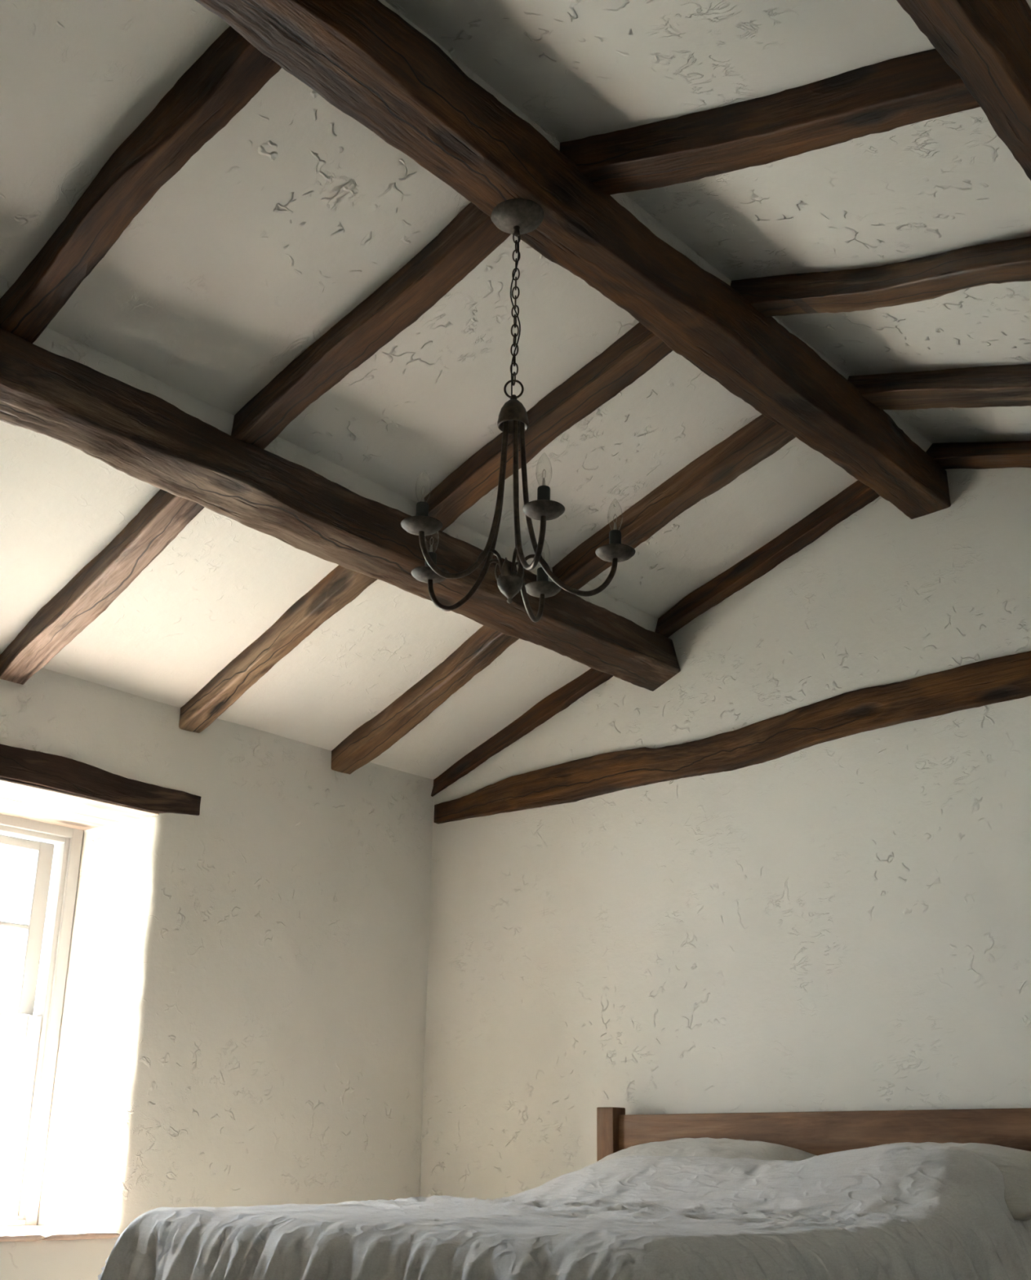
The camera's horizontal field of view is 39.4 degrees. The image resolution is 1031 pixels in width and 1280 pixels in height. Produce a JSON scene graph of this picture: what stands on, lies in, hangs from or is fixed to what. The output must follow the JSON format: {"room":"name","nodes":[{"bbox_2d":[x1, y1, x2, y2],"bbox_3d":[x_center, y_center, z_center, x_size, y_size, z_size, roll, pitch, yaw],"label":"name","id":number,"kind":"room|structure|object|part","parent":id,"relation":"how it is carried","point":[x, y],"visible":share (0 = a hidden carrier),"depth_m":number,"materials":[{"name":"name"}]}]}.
{"room":"bedroom","nodes":[
{"label":"bedroom","id":0,"kind":"room"},
{"bbox_2d":[0,667,433,1279],"bbox_3d":[-2.450,1.102,4.391,0.625,2.600,5.840,-15,-25,38],"label":"wall","id":1,"kind":"structure","parent":0,"point":[243,1023],"depth_m":5.52,"materials":[{"name":"paint"}]},
{"bbox_2d":[0,813,84,1226],"bbox_3d":[-2.161,1.280,5.066,0.113,1.470,1.222,-15,-25,38],"label":"window","id":2,"kind":"structure","parent":1,"relation":"in","point":[47,927],"depth_m":5.45,"materials":[{"name":"white paint"}]},
{"bbox_3d":[-2.151,1.607,4.935,0.035,0.706,1.080,-15,-25,38],"label":"sash","id":3,"kind":"part","parent":2,"relation":"part of","materials":[{"name":"white paint"}]},
{"bbox_3d":[-2.170,0.985,5.184,0.033,0.675,1.050,-15,-25,38],"label":"sash","id":4,"kind":"part","parent":2,"relation":"part of","materials":[{"name":"white paint"}]},
{"bbox_2d":[0,797,119,830],"bbox_3d":[-2.063,0.549,5.249,0.369,0.067,1.226,-15,-25,38],"label":"board","id":5,"kind":"object","parent":1,"relation":"attached to","point":[11,807],"visible":0.51,"depth_m":5.46,"materials":[{"name":"white paint"}]},
{"bbox_2d":[0,1225,119,1241],"bbox_3d":[-1.731,1.999,4.850,0.524,0.026,0.586,-15,-25,38],"label":"windowsill","id":6,"kind":"structure","parent":1,"relation":"on","point":[51,1233],"depth_m":4.80,"materials":[{"name":"white paint"}]},
{"bbox_2d":[0,743,200,815],"bbox_3d":[-1.858,0.434,5.014,0.243,0.126,1.702,-15,-25,38],"label":"lintel","id":7,"kind":"object","parent":1,"relation":"attached to","point":[37,768],"visible":0.84,"depth_m":5.19,"materials":[{"name":"brown wood"}]},
{"bbox_2d":[0,777,159,822],"bbox_3d":[-1.822,0.513,5.042,0.232,0.010,1.222,-15,-25,38],"label":"soffit","id":8,"kind":"object","parent":7,"relation":"attached to","point":[10,789],"visible":1,"depth_m":5.23,"materials":[{"name":"white paint"}]},
{"bbox_2d":[0,0,1030,779],"bbox_3d":[-0.690,-0.863,3.495,6.372,1.526,5.828,-15,-25,38],"label":"ceiling","id":9,"kind":"structure","parent":0,"point":[295,212],"depth_m":4.11,"materials":[{"name":"paint"}]},
{"bbox_2d":[0,26,281,343],"bbox_3d":[-1.437,-0.771,3.872,2.540,1.022,0.136,-15,-25,38],"label":"rafter","id":10,"kind":"object","parent":9,"relation":"attached to","point":[231,71],"visible":0.84,"depth_m":3.48,"materials":[{"name":"brown wood"}]},
{"bbox_2d":[0,202,511,684],"bbox_3d":[-0.901,-0.553,4.456,2.542,1.024,0.153,-16,-26,39],"label":"rafter","id":11,"kind":"object","parent":9,"relation":"attached to","point":[472,235],"visible":0.71,"depth_m":4.25,"materials":[{"name":"brown wood"}]},
{"bbox_2d":[178,322,673,733],"bbox_3d":[-0.396,-0.347,5.006,2.542,1.024,0.155,-16,-26,39],"label":"rafter","id":12,"kind":"object","parent":9,"relation":"attached to","point":[639,349],"visible":0.73,"depth_m":4.80,"materials":[{"name":"brown wood"}]},
{"bbox_2d":[331,414,795,774],"bbox_3d":[0.101,-0.145,5.548,2.548,1.022,0.178,-17,-26,41],"label":"rafter","id":13,"kind":"object","parent":9,"relation":"attached to","point":[762,437],"visible":0.73,"depth_m":5.35,"materials":[{"name":"brown wood"}]},
{"bbox_2d":[431,480,879,796],"bbox_3d":[0.493,0.013,5.975,2.540,1.021,0.095,-15,-25,38],"label":"rafter","id":14,"kind":"object","parent":9,"relation":"attached to","point":[857,495],"visible":0.73,"depth_m":5.77,"materials":[{"name":"brown wood"}]},
{"bbox_2d":[560,48,980,195],"bbox_3d":[1.083,-1.170,2.914,2.512,0.850,0.146,-16,-26,39],"label":"rafter","id":15,"kind":"object","parent":9,"relation":"attached to","point":[889,95],"visible":0.84,"depth_m":3.34,"materials":[{"name":"brown wood"}]},
{"bbox_2d":[730,235,1030,316],"bbox_3d":[1.576,-0.969,3.452,2.513,0.850,0.152,-16,-26,40],"label":"rafter","id":16,"kind":"object","parent":9,"relation":"attached to","point":[934,276],"visible":0.95,"depth_m":3.99,"materials":[{"name":"brown wood"}]},
{"bbox_2d":[847,364,1030,409],"bbox_3d":[2.068,-0.769,3.988,2.510,0.848,0.178,-15,-25,38],"label":"rafter","id":17,"kind":"object","parent":9,"relation":"attached to","point":[1004,385],"visible":0.98,"depth_m":4.59,"materials":[{"name":"brown wood"}]},
{"bbox_2d":[926,440,1030,469],"bbox_3d":[2.442,-0.617,4.394,2.510,0.849,0.170,-15,-25,38],"label":"rafter","id":18,"kind":"object","parent":9,"relation":"attached to","point":[1015,454],"visible":0.91,"depth_m":5.12,"materials":[{"name":"brown wood"}]},
{"bbox_2d":[419,467,1030,1199],"bbox_3d":[1.592,0.904,4.907,5.209,3.460,0.310,-15,-25,38],"label":"wall","id":19,"kind":"structure","parent":0,"point":[844,923],"depth_m":5.36,"materials":[{"name":"paint"}]},
{"bbox_2d":[0,327,680,691],"bbox_3d":[-1.222,-0.631,3.947,0.185,0.212,5.611,-16,-25,38],"label":"purlin","id":20,"kind":"object","parent":19,"relation":"attached to","point":[141,435],"visible":0.88,"depth_m":4.42,"materials":[{"name":"brown wood"}]},
{"bbox_2d":[32,327,657,631],"bbox_3d":[-1.233,-0.743,3.977,0.088,0.203,5.620,-15,-25,38],"label":"shadow","id":21,"kind":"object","parent":19,"relation":"attached to","point":[51,340],"depth_m":4.52,"materials":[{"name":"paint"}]},
{"bbox_2d":[195,0,951,519],"bbox_3d":[-0.275,-1.274,3.317,0.206,0.163,5.610,-15,-25,38],"label":"ridge beam","id":22,"kind":"structure","parent":19,"relation":"attached to","point":[362,57],"depth_m":3.72,"materials":[{"name":"brown wood"}]},
{"bbox_2d":[400,198,635,622],"bbox_3d":[-0.021,-0.581,3.476,0.539,1.062,0.552,-15,-25,38],"label":"chandelier","id":23,"kind":"object","parent":22,"relation":"hanging from","point":[516,217],"visible":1,"depth_m":3.36,"materials":[{"name":"grey metal"}]},
{"bbox_3d":[-0.207,-0.344,3.235,0.036,0.087,0.036,-15,-25,38],"label":"bulb","id":24,"kind":"part","parent":23,"relation":"part of","materials":[{"name":"clear glass"}]},
{"bbox_3d":[-0.204,-0.248,3.503,0.036,0.087,0.036,-15,-25,38],"label":"bulb","id":25,"kind":"part","parent":23,"relation":"part of","materials":[{"name":"clear glass"}]},
{"bbox_3d":[-0.117,-0.339,3.301,0.234,0.447,0.013,14,-24,-33],"label":"arm","id":26,"kind":"part","parent":23,"relation":"part of","materials":[{"name":"brown metal"}]},
{"bbox_3d":[-0.115,-0.287,3.446,0.233,0.447,0.012,-13,-24,35],"label":"arm","id":27,"kind":"part","parent":23,"relation":"part of","materials":[{"name":"brown metal"}]},
{"bbox_3d":[-0.001,-0.805,3.548,0.023,0.475,0.019,-15,-25,38],"label":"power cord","id":28,"kind":"part","parent":23,"relation":"part of","materials":[{"name":"black metal"}]},
{"bbox_3d":[0.033,-0.269,3.489,0.013,0.447,0.233,-6,-21,18],"label":"arm","id":29,"kind":"part","parent":23,"relation":"part of","materials":[{"name":"brown metal"}]},
{"bbox_3d":[0.030,-0.354,3.253,0.012,0.447,0.233,7,-20,-16],"label":"arm","id":30,"kind":"part","parent":23,"relation":"part of","materials":[{"name":"brown metal"}]},
{"bbox_3d":[0.062,-0.370,3.147,0.036,0.087,0.036,-15,-25,38],"label":"bulb","id":31,"kind":"part","parent":23,"relation":"part of","materials":[{"name":"clear glass"}]},
{"bbox_3d":[0.122,-0.310,3.370,0.234,0.447,0.013,1,-20,1],"label":"arm","id":32,"kind":"part","parent":23,"relation":"part of","materials":[{"name":"brown metal"}]},
{"bbox_3d":[0.232,-0.291,3.361,0.036,0.087,0.036,-15,-25,38],"label":"bulb","id":33,"kind":"part","parent":23,"relation":"part of","materials":[{"name":"clear glass"}]},
{"bbox_2d":[378,0,932,452],"bbox_3d":[-0.304,-1.395,3.369,0.099,0.185,5.620,-15,-25,38],"label":"shadow","id":34,"kind":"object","parent":19,"relation":"attached to","point":[655,226],"depth_m":4.07,"materials":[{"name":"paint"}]},
{"bbox_2d":[433,650,1030,823],"bbox_3d":[1.504,0.219,5.049,4.867,0.262,0.084,-15,-25,38],"label":"tie beam","id":35,"kind":"structure","parent":19,"relation":"attached to","point":[1006,677],"depth_m":5.46,"materials":[{"name":"brown wood"}]},
{"bbox_2d":[896,0,1030,180],"bbox_3d":[0.672,-1.176,2.412,0.179,0.222,5.611,-15,-25,38],"label":"purlin","id":36,"kind":"object","parent":19,"relation":"attached to","point":[987,43],"visible":1,"depth_m":2.56,"materials":[{"name":"brown wood"}]},
{"bbox_2d":[1026,0,1030,8],"bbox_3d":[0.692,-1.322,2.427,0.103,0.214,5.620,-15,-25,38],"label":"trim","id":37,"kind":"structure","parent":19,"relation":"attached to","point":[1028,2],"depth_m":2.59,"materials":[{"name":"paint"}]},
{"bbox_3d":[-0.359,1.803,2.209,4.960,0.120,5.600,-15,-25,38],"label":"floor","id":38,"kind":"structure","parent":0,"visible":0},
{"bbox_2d":[596,1106,1030,1161],"bbox_3d":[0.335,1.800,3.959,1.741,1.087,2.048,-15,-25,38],"label":"headboard","id":39,"kind":"object","parent":38,"relation":"on","point":[816,1133],"visible":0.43,"depth_m":4.77,"materials":[{"name":"brown wood"}]},
{"bbox_2d":[97,1143,1030,1279],"bbox_3d":[0.122,1.785,3.793,2.104,0.906,1.833,-15,-25,38],"label":"duvet","id":40,"kind":"object","parent":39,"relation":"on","point":[916,1211],"visible":0.99,"depth_m":3.60,"materials":[{"name":"grey fabric"}]},
{"bbox_3d":[0.346,2.241,5.171,0.076,1.073,0.078,-15,-25,38],"label":"headboard post","id":41,"kind":"part","parent":39,"relation":"part of","materials":[{"name":"brown wood"}]},
{"bbox_2d":[595,1137,817,1163],"bbox_3d":[0.590,1.780,4.772,0.820,0.255,0.458,-15,-25,38],"label":"pillow","id":42,"kind":"object","parent":39,"relation":"on","point":[705,1146],"visible":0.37,"depth_m":4.71,"materials":[{"name":"fabric"}]},
{"bbox_2d":[871,1142,1030,1221],"bbox_3d":[1.226,1.611,4.250,0.780,0.249,0.458,-15,-25,38],"label":"pillow","id":43,"kind":"object","parent":39,"relation":"on","point":[1015,1164],"visible":0.14,"depth_m":4.03,"materials":[{"name":"fabric"}]},
{"label":"outside","id":44,"kind":"structure","parent":0,"visible":0},
{"bbox_2d":[0,1182,2,1196],"bbox_3d":[-17.718,8.077,19.740,44.360,0.100,80.000,-15,-25,38],"label":"ground","id":45,"kind":"structure","parent":44,"point":[1,1183],"depth_m":44.79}
]}

